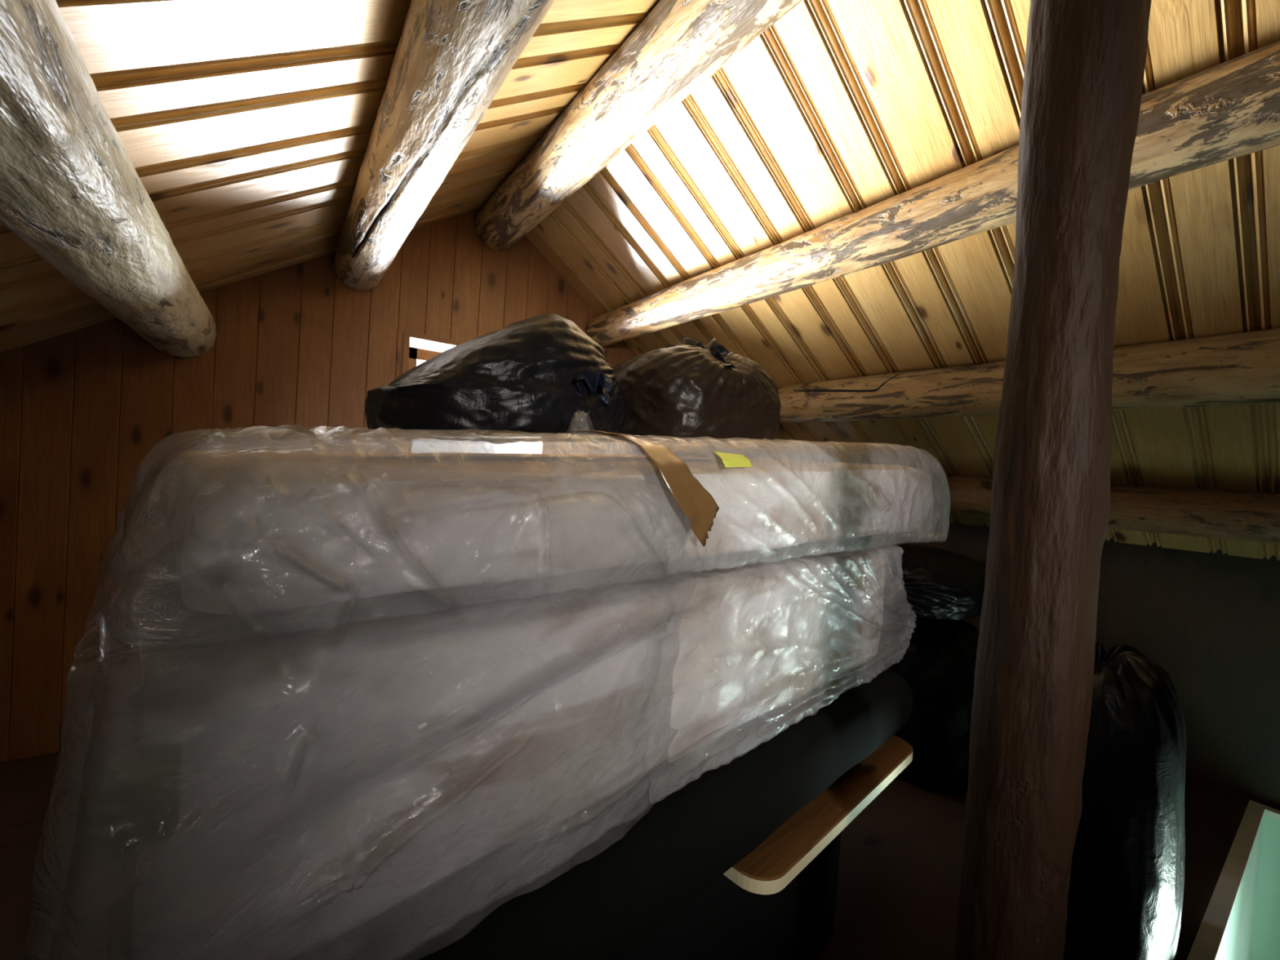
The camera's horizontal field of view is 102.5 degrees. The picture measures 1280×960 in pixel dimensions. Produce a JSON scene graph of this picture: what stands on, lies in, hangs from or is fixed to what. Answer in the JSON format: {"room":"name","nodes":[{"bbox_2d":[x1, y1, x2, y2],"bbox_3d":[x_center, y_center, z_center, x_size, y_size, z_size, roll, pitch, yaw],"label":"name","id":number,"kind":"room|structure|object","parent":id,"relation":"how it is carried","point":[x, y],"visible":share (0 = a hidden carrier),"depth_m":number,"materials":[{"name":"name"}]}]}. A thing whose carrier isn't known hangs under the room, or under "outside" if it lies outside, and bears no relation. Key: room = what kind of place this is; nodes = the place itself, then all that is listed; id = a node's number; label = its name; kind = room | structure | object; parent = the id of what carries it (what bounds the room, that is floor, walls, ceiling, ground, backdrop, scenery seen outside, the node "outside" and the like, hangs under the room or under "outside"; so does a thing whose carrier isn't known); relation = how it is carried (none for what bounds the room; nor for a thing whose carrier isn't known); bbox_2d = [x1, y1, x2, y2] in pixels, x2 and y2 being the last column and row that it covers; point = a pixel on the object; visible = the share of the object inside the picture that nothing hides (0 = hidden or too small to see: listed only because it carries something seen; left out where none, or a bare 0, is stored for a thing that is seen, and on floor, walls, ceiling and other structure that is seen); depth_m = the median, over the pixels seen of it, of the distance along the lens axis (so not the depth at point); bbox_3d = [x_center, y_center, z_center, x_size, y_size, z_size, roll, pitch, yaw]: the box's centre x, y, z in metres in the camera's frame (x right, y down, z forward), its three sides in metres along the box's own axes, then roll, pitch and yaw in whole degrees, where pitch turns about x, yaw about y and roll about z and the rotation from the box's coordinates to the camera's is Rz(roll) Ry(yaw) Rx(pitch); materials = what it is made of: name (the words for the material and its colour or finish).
{"room":"attic storage room","nodes":[
{"label":"attic storage room","id":0,"kind":"room"},
{"bbox_2d":[0,208,714,762],"bbox_3d":[-0.832,-0.204,3.082,5.000,2.863,0.004,3,2,-35],"label":"wall","id":1,"kind":"structure","parent":0,"point":[81,410],"depth_m":2.23,"materials":[{"name":"orange wood"}]},
{"bbox_2d":[397,330,555,453],"bbox_3d":[-0.906,-0.362,3.008,0.920,0.831,0.012,3,2,-35],"label":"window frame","id":2,"kind":"structure","parent":1,"relation":"attached to","point":[407,335],"depth_m":2.75,"materials":[{"name":"orange wood"}]},
{"bbox_2d":[404,337,551,453],"bbox_3d":[-0.948,-0.366,3.066,0.900,0.811,0.130,3,2,-35],"label":"window","id":3,"kind":"structure","parent":1,"relation":"in","point":[415,353],"depth_m":2.82,"materials":[{"name":"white glass"}]},
{"bbox_2d":[0,746,1249,959],"bbox_3d":[0.633,1.323,0.919,5.000,0.001,5.420,3,2,-35],"label":"floor","id":4,"kind":"structure","parent":0,"point":[899,877],"depth_m":1.73,"materials":[{"name":"brown wood"}]},
{"bbox_2d":[622,831,841,959],"bbox_3d":[-0.274,0.982,1.312,1.460,0.547,0.980,2,2,-44],"label":"sofa","id":5,"kind":"object","parent":4,"relation":"on","point":[726,921],"visible":0.05,"depth_m":1.16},
{"bbox_2d":[723,735,913,894],"bbox_3d":[0.119,0.711,1.565,0.780,0.031,1.105,2,2,-44],"label":"armrest","id":6,"kind":"object","parent":5,"relation":"on","point":[775,862],"visible":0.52,"depth_m":1.08,"materials":[{"name":"brown wood"}]},
{"bbox_2d":[106,669,913,959],"bbox_3d":[-0.201,0.593,1.397,1.726,0.168,1.265,2,2,-44],"label":"sofa","id":7,"kind":"object","parent":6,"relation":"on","point":[614,897],"visible":0.15,"depth_m":0.79,"materials":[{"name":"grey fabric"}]},
{"bbox_2d":[20,509,916,959],"bbox_3d":[-0.217,0.317,1.496,1.935,0.372,1.365,2,2,-44],"label":"mattress","id":8,"kind":"object","parent":7,"relation":"on","point":[197,789],"visible":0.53,"depth_m":0.61,"materials":[{"name":"white plastic"}]},
{"bbox_2d":[48,456,697,959],"bbox_3d":[-0.188,0.254,0.681,0.792,0.530,0.240,3,2,-38],"label":"plastic sheet","id":9,"kind":"object","parent":8,"relation":"on","point":[63,910],"visible":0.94,"depth_m":0.45,"materials":[{"name":"clear plastic"}]},
{"bbox_2d":[107,410,950,647],"bbox_3d":[-0.097,-0.013,1.599,2.131,0.329,1.424,2,2,-44],"label":"mattress","id":10,"kind":"object","parent":8,"relation":"on","point":[202,587],"visible":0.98,"depth_m":0.68,"materials":[{"name":"white plastic"}]},
{"bbox_2d":[364,313,626,435],"bbox_3d":[-0.327,-0.240,1.251,0.595,0.300,0.536,3,1,-21],"label":"bag","id":11,"kind":"object","parent":10,"relation":"on","point":[534,374],"visible":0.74,"depth_m":1.03,"materials":[{"name":"black plastic"}]},
{"bbox_2d":[602,337,781,442],"bbox_3d":[0.145,-0.258,1.582,0.564,0.314,0.484,3,2,-37],"label":"bag","id":12,"kind":"object","parent":10,"relation":"on","point":[692,388],"visible":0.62,"depth_m":1.35,"materials":[{"name":"black plastic"}]},
{"bbox_2d":[878,610,979,792],"bbox_3d":[1.344,0.973,2.565,0.702,0.717,0.760,3,1,-31],"label":"bag","id":13,"kind":"object","parent":4,"relation":"on","point":[938,666],"visible":0.36,"depth_m":2.21,"materials":[{"name":"black plastic"}]},
{"bbox_2d":[866,545,986,619],"bbox_3d":[1.336,0.458,2.481,0.818,0.257,0.620,3,2,-35],"label":"bag","id":14,"kind":"object","parent":13,"relation":"on","point":[940,584],"visible":0.58,"depth_m":2.17,"materials":[{"name":"black plastic"}]},
{"bbox_2d":[953,0,1151,959],"bbox_3d":[0.638,0.065,0.810,0.150,2.516,0.150,4,1,29],"label":"log post","id":15,"kind":"object","parent":4,"relation":"on","point":[1086,60],"visible":1,"depth_m":0.76,"materials":[{"name":"brown wood"}]},
{"bbox_2d":[1063,641,1186,959],"bbox_3d":[1.338,0.917,1.540,0.480,0.873,0.429,3,2,-32],"label":"bag","id":16,"kind":"object","parent":4,"relation":"on","point":[1126,895],"visible":0.56,"depth_m":1.34,"materials":[{"name":"black plastic"}]},
{"bbox_2d":[0,0,1279,560],"bbox_3d":[0.763,-0.606,0.868,5.020,1.717,5.400,3,2,-35],"label":"ceiling","id":17,"kind":"structure","parent":0,"point":[246,126],"depth_m":1.67,"materials":[{"name":"brown wood"}]},
{"bbox_2d":[0,0,217,357],"bbox_3d":[-0.433,-0.506,0.027,0.262,0.262,5.391,3,2,-35],"label":"log","id":18,"kind":"object","parent":17,"relation":"attached to","point":[71,188],"visible":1,"depth_m":0.84,"materials":[{"name":"beige wood"}]},
{"bbox_2d":[333,0,555,290],"bbox_3d":[0.128,-0.920,0.397,0.228,0.226,5.390,3,2,-35],"label":"log","id":19,"kind":"object","parent":17,"relation":"attached to","point":[452,58],"visible":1,"depth_m":1.25,"materials":[{"name":"beige wood"}]},
{"bbox_2d":[475,0,802,250],"bbox_3d":[0.717,-1.313,0.787,0.258,0.257,5.390,3,2,-35],"label":"log","id":20,"kind":"object","parent":17,"relation":"attached to","point":[679,45],"visible":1,"depth_m":1.75,"materials":[{"name":"brown wood"}]},
{"bbox_2d":[585,40,1279,346],"bbox_3d":[1.277,-0.831,1.216,0.218,0.209,5.390,3,2,-35],"label":"log","id":21,"kind":"object","parent":17,"relation":"attached to","point":[1229,109],"visible":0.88,"depth_m":1.55,"materials":[{"name":"brown wood"}]},
{"bbox_2d":[777,328,1279,423],"bbox_3d":[1.814,-0.347,1.629,0.235,0.231,5.390,3,2,-35],"label":"log","id":22,"kind":"object","parent":17,"relation":"attached to","point":[1242,368],"visible":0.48,"depth_m":1.74,"materials":[{"name":"beige wood"}]},
{"bbox_2d":[928,475,1279,544],"bbox_3d":[2.347,0.136,2.040,0.206,0.207,5.390,3,2,-35],"label":"log","id":23,"kind":"object","parent":17,"relation":"attached to","point":[1233,515],"visible":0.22,"depth_m":2.10,"materials":[{"name":"beige wood"}]},
{"bbox_2d":[860,520,1279,810],"bbox_3d":[2.708,0.894,2.347,0.001,1.160,5.400,3,2,-35],"label":"wall","id":24,"kind":"structure","parent":0,"point":[1211,620],"depth_m":2.41,"materials":[{"name":"grey paint"}]},
{"bbox_2d":[1216,813,1279,959],"bbox_3d":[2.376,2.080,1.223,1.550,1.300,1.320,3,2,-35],"label":"picture","id":25,"kind":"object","parent":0,"point":[1252,932],"depth_m":2.16},
{"bbox_2d":[1186,800,1279,959],"bbox_3d":[2.418,1.422,1.208,1.640,0.020,1.410,3,2,-35],"label":"picture frame","id":26,"kind":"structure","parent":25,"relation":"attached to","point":[1207,943],"depth_m":1.73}
]}

